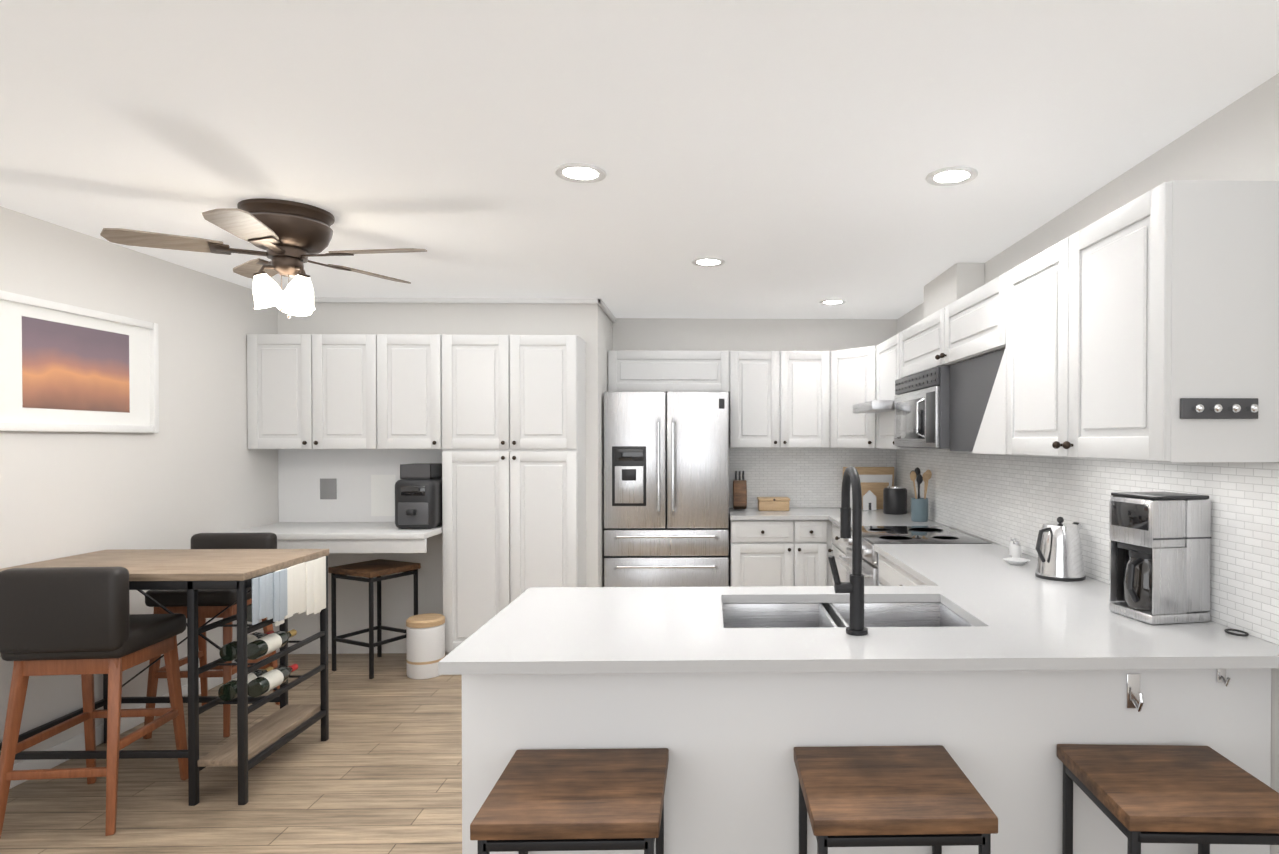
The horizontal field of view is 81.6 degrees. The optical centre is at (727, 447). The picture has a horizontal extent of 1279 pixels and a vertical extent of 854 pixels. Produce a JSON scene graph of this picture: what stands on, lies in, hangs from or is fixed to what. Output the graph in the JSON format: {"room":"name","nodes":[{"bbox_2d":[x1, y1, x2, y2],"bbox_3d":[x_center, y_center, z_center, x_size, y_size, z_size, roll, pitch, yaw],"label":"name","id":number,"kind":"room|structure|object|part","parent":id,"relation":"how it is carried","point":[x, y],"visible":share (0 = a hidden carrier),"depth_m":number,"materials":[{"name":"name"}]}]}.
{"room":"kitchen","nodes":[
{"label":"kitchen","id":0,"kind":"room"},
{"bbox_2d":[0,206,278,764],"bbox_3d":[-3.001,0.225,1.623,0.120,2.400,6.890,0,1,-1],"label":"wall","id":1,"kind":"structure","parent":0,"point":[188,471],"depth_m":3.73,"materials":[{"name":"white paint"}]},
{"bbox_2d":[0,290,158,432],"bbox_3d":[-2.967,-0.357,3.379,0.030,0.570,0.910,0,1,-1],"label":"picture frame","id":2,"kind":"object","parent":1,"relation":"attached to","point":[66,368],"visible":1,"depth_m":3.34,"materials":[{"name":"white wood"}]},
{"bbox_2d":[9,677,222,788],"bbox_3d":[-2.933,1.380,1.576,0.011,0.089,6.769,0,1,-1],"label":"baseboard","id":3,"kind":"structure","parent":1,"relation":"attached to","point":[76,743],"depth_m":3.38,"materials":[{"name":"white"}]},
{"bbox_2d":[0,653,461,853],"bbox_3d":[-0.761,1.480,2.170,4.984,0.120,7.850,0,1,-1],"label":"floor","id":4,"kind":"structure","parent":0,"point":[379,771],"depth_m":3.04,"materials":[{"name":"brown wood"}]},
{"bbox_2d":[0,566,187,838],"bbox_3d":[-2.470,0.928,2.886,0.420,0.970,0.475,0,1,-5],"label":"stool","id":5,"kind":"object","parent":4,"relation":"on","point":[84,623],"visible":1,"depth_m":2.70,"materials":[{"name":"black"}]},
{"bbox_2d":[0,549,328,805],"bbox_3d":[-2.436,0.949,3.207,1.055,0.919,0.655,0,1,-1],"label":"bar table","id":6,"kind":"object","parent":4,"relation":"on","point":[192,572],"visible":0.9,"depth_m":3.04,"materials":[{"name":"brown wood"}]},
{"bbox_2d":[247,604,251,621],"bbox_3d":[-1.970,0.682,3.181,0.076,0.076,0.305,0,1,-1],"label":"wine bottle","id":7,"kind":"object","parent":6,"relation":"in","point":[249,607],"depth_m":3.03,"materials":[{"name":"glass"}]},
{"bbox_2d":[218,664,297,700],"bbox_3d":[-2.013,1.002,3.183,0.162,0.076,0.345,0,1,-1],"label":"wine bottle","id":8,"kind":"object","parent":6,"relation":"in","point":[266,680],"depth_m":3.09,"materials":[{"name":"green glass"}]},
{"bbox_2d":[219,629,296,660],"bbox_3d":[-2.013,0.842,3.181,0.162,0.076,0.325,0,1,-1],"label":"wine bottle","id":9,"kind":"object","parent":6,"relation":"in","point":[259,644],"depth_m":3.08,"materials":[{"name":"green glass"}]},
{"bbox_2d":[252,556,325,625],"bbox_3d":[-1.897,0.643,3.208,0.025,0.252,0.576,0,1,-1],"label":"hanging towels","id":10,"kind":"object","parent":6,"relation":"hanging from","point":[279,596],"visible":1,"depth_m":3.19,"materials":[{"name":"grey fabric"}]},
{"bbox_2d":[143,532,279,738],"bbox_3d":[-2.633,0.931,3.783,0.434,0.945,0.488,0,1,-1],"label":"stool","id":11,"kind":"object","parent":4,"relation":"on","point":[212,603],"visible":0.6,"depth_m":3.60,"materials":[{"name":"black wood"}]},
{"bbox_2d":[226,522,441,678],"bbox_3d":[-2.408,0.949,4.660,1.206,0.889,0.618,0,1,-1],"label":"countertop","id":12,"kind":"structure","parent":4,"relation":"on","point":[361,537],"depth_m":4.38,"materials":[{"name":"white stone"}]},
{"bbox_2d":[395,478,441,528],"bbox_3d":[-1.938,0.349,4.636,0.250,0.310,0.340,0,1,-1],"label":"air fryer","id":13,"kind":"object","parent":12,"relation":"on","point":[418,503],"visible":0.94,"depth_m":4.53,"materials":[{"name":"black plastic"}]},
{"bbox_2d":[400,463,441,478],"bbox_3d":[-1.938,0.147,4.669,0.190,0.090,0.210,0,1,-1],"label":"paper tray","id":14,"kind":"object","parent":13,"relation":"on","point":[422,471],"visible":0.88,"depth_m":4.57,"materials":[{"name":"grey plastic"}]},
{"bbox_2d":[328,559,420,678],"bbox_3d":[-2.233,1.069,4.666,0.390,0.649,0.370,0,1,27],"label":"stool","id":15,"kind":"object","parent":4,"relation":"on","point":[371,569],"visible":0.88,"depth_m":4.59,"materials":[{"name":"brown wood"}]},
{"bbox_2d":[406,613,444,678],"bbox_3d":[-1.860,1.219,4.537,0.224,0.351,0.224,0,1,-1],"label":"canister","id":16,"kind":"object","parent":4,"relation":"on","point":[425,640],"visible":0.96,"depth_m":4.45,"materials":[{"name":"white ceramic"}]},
{"bbox_2d":[442,335,585,655],"bbox_3d":[-1.381,0.338,4.802,0.850,2.109,0.371,0,1,-1],"label":"pantry","id":17,"kind":"object","parent":4,"relation":"on","point":[514,467],"visible":0.9,"depth_m":4.65,"materials":[{"name":"white wood"}]},
{"bbox_2d":[470,748,668,853],"bbox_3d":[-0.342,1.099,1.709,0.390,0.649,0.370,0,1,-1],"label":"bar stool","id":18,"kind":"object","parent":4,"relation":"on","point":[570,799],"visible":1,"depth_m":1.61,"materials":[{"name":"brown wood"}]},
{"bbox_2d":[604,391,728,586],"bbox_3d":[-0.437,0.488,5.449,0.880,1.773,0.671,0,1,-1],"label":"fridge","id":19,"kind":"object","parent":4,"relation":"on","point":[666,490],"visible":0.88,"depth_m":5.17,"materials":[{"name":"grey metal"}]},
{"bbox_2d":[729,517,804,586],"bbox_3d":[0.276,0.946,5.516,0.518,0.878,0.596,0,1,-1],"label":"base cabinet","id":20,"kind":"object","parent":4,"relation":"on","point":[780,552],"depth_m":5.22,"materials":[{"name":"white wood"}]},
{"bbox_2d":[805,520,828,585],"bbox_3d":[0.551,0.946,5.523,0.304,0.878,0.596,0,1,-1],"label":"base cabinet","id":21,"kind":"object","parent":4,"relation":"on","point":[816,531],"depth_m":5.23,"materials":[{"name":"white wood"}]},
{"bbox_2d":[829,520,847,585],"bbox_3d":[1.054,0.952,4.881,0.620,0.878,0.667,0,1,-1],"label":"base cabinet","id":22,"kind":"object","parent":4,"relation":"on","point":[837,547],"depth_m":5.00,"materials":[{"name":"white wood"}]},
{"bbox_2d":[729,507,882,519],"bbox_3d":[0.680,0.491,5.510,1.337,0.030,0.618,0,1,-1],"label":"countertop","id":23,"kind":"structure","parent":22,"relation":"on","point":[748,513],"depth_m":5.27,"materials":[{"name":"stone"}]},
{"bbox_2d":[733,471,746,508],"bbox_3d":[0.095,0.323,5.607,0.100,0.293,0.174,0,1,-1],"label":"knife block","id":24,"kind":"object","parent":23,"relation":"on","point":[739,493],"visible":1,"depth_m":5.55,"materials":[{"name":"brown wood"}]},
{"bbox_2d":[757,497,789,510],"bbox_3d":[0.350,0.427,5.596,0.240,0.095,0.183,0,1,-1],"label":"bread box","id":25,"kind":"object","parent":23,"relation":"on","point":[773,503],"visible":0.98,"depth_m":5.52,"materials":[{"name":"brown wood"}]},
{"bbox_2d":[842,467,893,508],"bbox_3d":[1.093,0.311,5.702,0.400,0.328,0.098,0,1,-1],"label":"cutting boards","id":26,"kind":"object","parent":23,"relation":"on","point":[875,481],"visible":0.33,"depth_m":5.68,"materials":[{"name":"brown wood"}]},
{"bbox_2d":[863,490,875,509],"bbox_3d":[1.085,0.399,5.611,0.100,0.150,0.028,0,1,-1],"label":"house ornament","id":27,"kind":"object","parent":23,"relation":"on","point":[869,499],"visible":0.97,"depth_m":5.60,"materials":[{"name":"white ceramic"}]},
{"bbox_2d":[883,486,906,514],"bbox_3d":[1.216,0.375,5.333,0.170,0.203,0.170,0,1,-1],"label":"canister","id":28,"kind":"object","parent":23,"relation":"on","point":[894,500],"visible":1,"depth_m":5.26,"materials":[{"name":"black plastic"}]},
{"bbox_2d":[822,511,948,526],"bbox_3d":[1.034,0.498,4.868,0.662,0.030,0.653,0,1,-1],"label":"countertop","id":29,"kind":"structure","parent":22,"relation":"on","point":[869,518],"depth_m":4.94,"materials":[{"name":"stone"}]},
{"bbox_2d":[910,467,931,521],"bbox_3d":[1.272,0.306,4.835,0.127,0.351,0.135,0,1,-1],"label":"utensil crock","id":30,"kind":"object","parent":29,"relation":"on","point":[919,509],"visible":1,"depth_m":4.80,"materials":[{"name":"blue ceramic"}]},
{"bbox_2d":[462,603,1270,853],"bbox_3d":[0.367,0.978,2.314,2.119,0.878,0.793,0,1,-1],"label":"base cabinet","id":31,"kind":"object","parent":4,"relation":"on","point":[730,741],"visible":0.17,"depth_m":1.91,"materials":[{"name":"white"}]},
{"bbox_2d":[438,579,1278,674],"bbox_3d":[0.362,0.624,2.237,2.132,0.230,0.894,0,1,-1],"label":"countertop","id":32,"kind":"structure","parent":31,"relation":"on","point":[978,607],"depth_m":2.01,"materials":[{"name":"stone"}]},
{"bbox_2d":[828,466,867,635],"bbox_3d":[0.329,0.281,2.102,0.112,0.458,0.216,0,1,-1],"label":"faucet","id":33,"kind":"object","parent":32,"relation":"on","point":[854,587],"visible":1,"depth_m":2.02,"materials":[{"name":"black metal"}]},
{"bbox_2d":[1109,492,1210,624],"bbox_3d":[1.275,0.323,2.208,0.244,0.370,0.182,0,1,-11],"label":"coffee maker","id":34,"kind":"object","parent":32,"relation":"on","point":[1159,558],"visible":1,"depth_m":2.14,"materials":[{"name":"silver metal"}]},
{"bbox_2d":[1224,629,1248,635],"bbox_3d":[1.396,0.506,2.017,0.050,0.005,0.066,0,1,-1],"label":"loop","id":35,"kind":"object","parent":32,"relation":"on","point":[1236,634],"visible":1,"depth_m":2.02,"materials":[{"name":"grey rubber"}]},
{"bbox_2d":[1126,674,1143,711],"bbox_3d":[1.064,0.638,1.908,0.036,0.090,0.044,0,1,-1],"label":"hook","id":36,"kind":"object","parent":31,"relation":"attached to","point":[1134,697],"depth_m":1.92,"materials":[{"name":"silver metal"}]},
{"bbox_2d":[1217,669,1229,686],"bbox_3d":[1.299,0.589,1.919,0.024,0.064,0.033,0,1,-1],"label":"hook","id":37,"kind":"object","parent":31,"relation":"attached to","point":[1221,673],"depth_m":1.93,"materials":[{"name":"silver metal"}]},
{"bbox_2d":[794,745,997,853],"bbox_3d":[0.370,1.099,1.726,0.390,0.649,0.370,0,1,-1],"label":"bar stool","id":38,"kind":"object","parent":4,"relation":"on","point":[867,796],"visible":1,"depth_m":1.63,"materials":[{"name":"brown wood"}]},
{"bbox_2d":[879,554,926,585],"bbox_3d":[1.094,0.969,3.243,0.620,0.878,1.075,0,1,-1],"label":"base cabinet","id":39,"kind":"object","parent":4,"relation":"on","point":[890,574],"depth_m":3.45,"materials":[{"name":"white wood"}]},
{"bbox_2d":[874,544,1093,578],"bbox_3d":[1.083,0.514,3.242,0.642,0.030,1.071,0,1,-1],"label":"countertop","id":40,"kind":"structure","parent":39,"relation":"on","point":[921,561],"depth_m":3.23,"materials":[{"name":"stone"}]},
{"bbox_2d":[1003,538,1029,564],"bbox_3d":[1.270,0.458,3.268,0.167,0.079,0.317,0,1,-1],"label":"shaker","id":41,"kind":"object","parent":40,"relation":"on","point":[1015,550],"visible":1,"depth_m":3.29,"materials":[{"name":"white ceramic"}]},
{"bbox_2d":[1035,517,1085,580],"bbox_3d":[1.283,0.384,2.853,0.229,0.235,0.178,0,1,-1],"label":"kettle","id":42,"kind":"object","parent":40,"relation":"on","point":[1058,548],"visible":1,"depth_m":2.79,"materials":[{"name":"silver metal"}]},
{"bbox_2d":[838,526,991,585],"bbox_3d":[1.019,0.932,4.163,0.670,0.895,0.760,0,1,-1],"label":"range","id":43,"kind":"object","parent":4,"relation":"on","point":[872,536],"visible":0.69,"depth_m":4.00,"materials":[{"name":"silver metal"}]},
{"bbox_2d":[1057,744,1278,853],"bbox_3d":[1.048,1.099,1.735,0.408,0.649,0.389,0,1,-1],"label":"bar stool","id":44,"kind":"object","parent":4,"relation":"on","point":[1203,797],"visible":0.98,"depth_m":1.67,"materials":[{"name":"brown wood"}]},
{"bbox_2d":[278,303,612,653],"bbox_3d":[-1.962,0.187,5.424,2.140,2.400,0.900,0,1,-1],"label":"wall","id":45,"kind":"structure","parent":0,"point":[591,325],"depth_m":4.97,"materials":[{"name":"white paint"}]},
{"bbox_2d":[247,334,441,448],"bbox_3d":[-2.411,-0.354,4.770,1.206,0.725,0.371,0,1,-1],"label":"upper cabinet","id":46,"kind":"object","parent":45,"relation":"attached to","point":[344,391],"visible":1,"depth_m":4.62,"materials":[{"name":"white wood"}]},
{"bbox_2d":[278,449,442,521],"bbox_3d":[-2.416,0.255,4.960,1.206,0.492,0.005,0,1,-1],"label":"backsplash","id":47,"kind":"structure","parent":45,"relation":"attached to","point":[302,473],"depth_m":4.95,"materials":[{"name":"white"}]},
{"bbox_2d":[320,478,336,498],"bbox_3d":[-2.685,0.277,4.948,0.110,0.140,0.006,0,1,-1],"label":"outlet","id":48,"kind":"object","parent":47,"relation":"attached to","point":[328,488],"visible":1,"depth_m":4.95,"materials":[{"name":"grey plastic"}]},
{"bbox_2d":[371,475,394,515],"bbox_3d":[-2.321,0.322,4.959,0.160,0.280,0.002,0,1,-1],"label":"paper","id":49,"kind":"object","parent":47,"relation":"attached to","point":[382,495],"visible":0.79,"depth_m":4.96,"materials":[{"name":"white paper"}]},
{"bbox_2d":[314,297,603,305],"bbox_3d":[-1.935,-0.990,4.947,2.168,0.034,0.029,0,1,-1],"label":"crown molding","id":50,"kind":"structure","parent":45,"relation":"attached to","point":[316,299],"depth_m":4.94,"materials":[{"name":"white wood"}]},
{"bbox_2d":[600,303,615,321],"bbox_3d":[-0.876,-0.995,5.378,0.029,0.034,0.779,0,1,-1],"label":"crown molding","id":51,"kind":"structure","parent":45,"relation":"attached to","point":[605,308],"depth_m":5.36,"materials":[{"name":"white wood"}]},
{"bbox_2d":[608,351,727,393],"bbox_3d":[-0.438,-0.570,5.622,0.905,0.310,0.318,0,1,-1],"label":"upper cabinet","id":52,"kind":"object","parent":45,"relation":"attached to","point":[628,371],"depth_m":5.47,"materials":[{"name":"white wood"}]},
{"bbox_2d":[0,0,1278,318],"bbox_3d":[-0.761,-1.040,2.145,4.984,0.120,7.850,0,1,-1],"label":"ceiling","id":53,"kind":"structure","parent":0,"point":[782,158],"depth_m":2.25,"materials":[{"name":"white paint"}]},
{"bbox_2d":[100,198,426,317],"bbox_3d":[-1.817,-0.764,3.063,1.151,0.448,1.155,0,1,-1],"label":"ceiling fan","id":54,"kind":"object","parent":53,"relation":"hanging from","point":[290,237],"visible":1,"depth_m":2.99,"materials":[{"name":"brown metal"}]},
{"bbox_2d":[554,163,606,182],"bbox_3d":[-0.524,-0.979,2.626,0.184,0.009,0.184,0,1,-1],"label":"recessed light","id":55,"kind":"object","parent":53,"relation":"in","point":[579,172],"visible":1,"depth_m":2.62,"materials":[{"name":"white plastic"}]},
{"bbox_2d":[691,257,724,266],"bbox_3d":[-0.103,-0.993,3.937,0.184,0.009,0.184,0,1,-1],"label":"recessed light","id":56,"kind":"object","parent":53,"relation":"in","point":[708,262],"visible":0.96,"depth_m":3.93,"materials":[{"name":"white"}]},
{"bbox_2d":[819,299,845,304],"bbox_3d":[0.727,-1.004,5.077,0.184,0.009,0.184,0,1,-1],"label":"recessed light","id":57,"kind":"object","parent":53,"relation":"in","point":[832,302],"visible":0.96,"depth_m":5.07,"materials":[{"name":"white"}]},
{"bbox_2d":[925,166,977,185],"bbox_3d":[0.810,-0.980,2.658,0.184,0.009,0.184,0,1,-1],"label":"recessed light","id":58,"kind":"object","parent":53,"relation":"in","point":[953,176],"visible":1,"depth_m":2.65,"materials":[{"name":"white"}]},
{"bbox_2d":[613,318,896,507],"bbox_3d":[0.220,0.182,5.867,2.244,2.400,0.120,0,1,-1],"label":"wall","id":59,"kind":"structure","parent":0,"point":[663,334],"depth_m":5.79,"materials":[{"name":"white paint"}]},
{"bbox_2d":[728,351,767,447],"bbox_3d":[0.235,-0.362,5.641,0.442,0.725,0.318,0,1,-1],"label":"upper cabinet","id":60,"kind":"object","parent":59,"relation":"attached to","point":[747,370],"depth_m":5.48,"materials":[{"name":"white wood"}]},
{"bbox_2d":[768,351,819,447],"bbox_3d":[0.568,-0.362,5.621,0.491,0.725,0.374,0,1,-1],"label":"upper cabinet","id":61,"kind":"object","parent":59,"relation":"attached to","point":[793,376],"depth_m":5.49,"materials":[{"name":"white wood"}]},
{"bbox_2d":[729,448,895,507],"bbox_3d":[0.670,0.236,5.814,1.330,0.472,0.007,0,1,-1],"label":"backsplash","id":62,"kind":"structure","parent":59,"relation":"attached to","point":[805,477],"depth_m":5.81,"materials":[{"name":"tile"}]},
{"bbox_2d":[897,73,1278,853],"bbox_3d":[1.493,0.220,2.122,0.120,2.400,7.670,0,1,-1],"label":"wall","id":63,"kind":"structure","parent":0,"point":[1237,139],"depth_m":2.21,"materials":[{"name":"white paint"}]},
{"bbox_2d":[820,346,871,447],"bbox_3d":[1.026,-0.361,5.461,0.648,0.725,0.715,0,1,-1],"label":"upper cabinet","id":64,"kind":"object","parent":63,"relation":"attached to","point":[846,374],"depth_m":5.38,"materials":[{"name":"white wood"}]},
{"bbox_2d":[853,400,893,412],"bbox_3d":[0.965,-0.267,4.845,0.164,0.060,0.610,0,1,-1],"label":"range hood lip","id":65,"kind":"object","parent":64,"relation":"attached to","point":[875,406],"visible":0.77,"depth_m":4.57,"materials":[{"name":"silver metal"}]},
{"bbox_2d":[868,335,948,449],"bbox_3d":[1.185,-0.355,4.885,0.357,0.725,0.692,0,1,-1],"label":"upper cabinet","id":66,"kind":"object","parent":63,"relation":"attached to","point":[881,430],"depth_m":4.95,"materials":[{"name":"white wood"}]},
{"bbox_2d":[896,312,935,379],"bbox_3d":[1.228,-0.564,4.070,0.311,0.289,0.927,0,1,-1],"label":"upper cabinet","id":67,"kind":"object","parent":63,"relation":"attached to","point":[916,344],"depth_m":4.16,"materials":[{"name":"white wood"}]},
{"bbox_2d":[894,366,949,448],"bbox_3d":[1.182,-0.207,4.108,0.386,0.415,0.845,0,1,-1],"label":"microwave","id":68,"kind":"object","parent":67,"relation":"attached to","point":[922,409],"visible":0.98,"depth_m":3.87,"materials":[{"name":"grey metal"}]},
{"bbox_2d":[924,263,984,318],"bbox_3d":[1.303,-0.856,4.267,0.152,0.286,0.610,0,1,-1],"label":"vent duct","id":69,"kind":"object","parent":67,"relation":"on","point":[953,283],"visible":0.57,"depth_m":4.03,"materials":[{"name":"white paint"}]},
{"bbox_2d":[950,347,1009,454],"bbox_3d":[1.245,-0.192,3.300,0.299,0.430,0.754,0,1,-1],"label":"panel","id":70,"kind":"object","parent":67,"relation":"attached to","point":[977,404],"visible":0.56,"depth_m":3.26,"materials":[{"name":"grey"}]},
{"bbox_2d":[936,276,999,366],"bbox_3d":[1.245,-0.557,3.332,0.311,0.289,0.827,0,1,-1],"label":"upper cabinet","id":71,"kind":"object","parent":63,"relation":"attached to","point":[968,328],"depth_m":3.31,"materials":[{"name":"white wood"}]},
{"bbox_2d":[1000,246,1051,456],"bbox_3d":[1.263,-0.332,2.627,0.311,0.725,0.577,0,1,-1],"label":"upper cabinet","id":72,"kind":"object","parent":63,"relation":"attached to","point":[1025,289],"depth_m":2.70,"materials":[{"name":"white wood"}]},
{"bbox_2d":[896,449,1278,644],"bbox_3d":[1.387,0.256,3.830,0.007,0.472,4.009,0,1,-1],"label":"backsplash","id":73,"kind":"structure","parent":63,"relation":"attached to","point":[1001,499],"depth_m":2.76,"materials":[{"name":"tile"}]},
{"bbox_2d":[1052,180,1278,461],"bbox_3d":[1.274,-0.327,2.162,0.311,0.725,0.622,0,1,-1],"label":"upper cabinet","id":74,"kind":"object","parent":63,"relation":"attached to","point":[1119,333],"depth_m":1.90,"materials":[{"name":"white wood"}]},
{"bbox_3d":[1.265,-0.101,1.875,0.200,0.053,0.044,0,1,-1],"label":"mounted key rail","id":75,"kind":"part","parent":74,"relation":"part of","materials":[{"name":"grey metal"}]}
]}

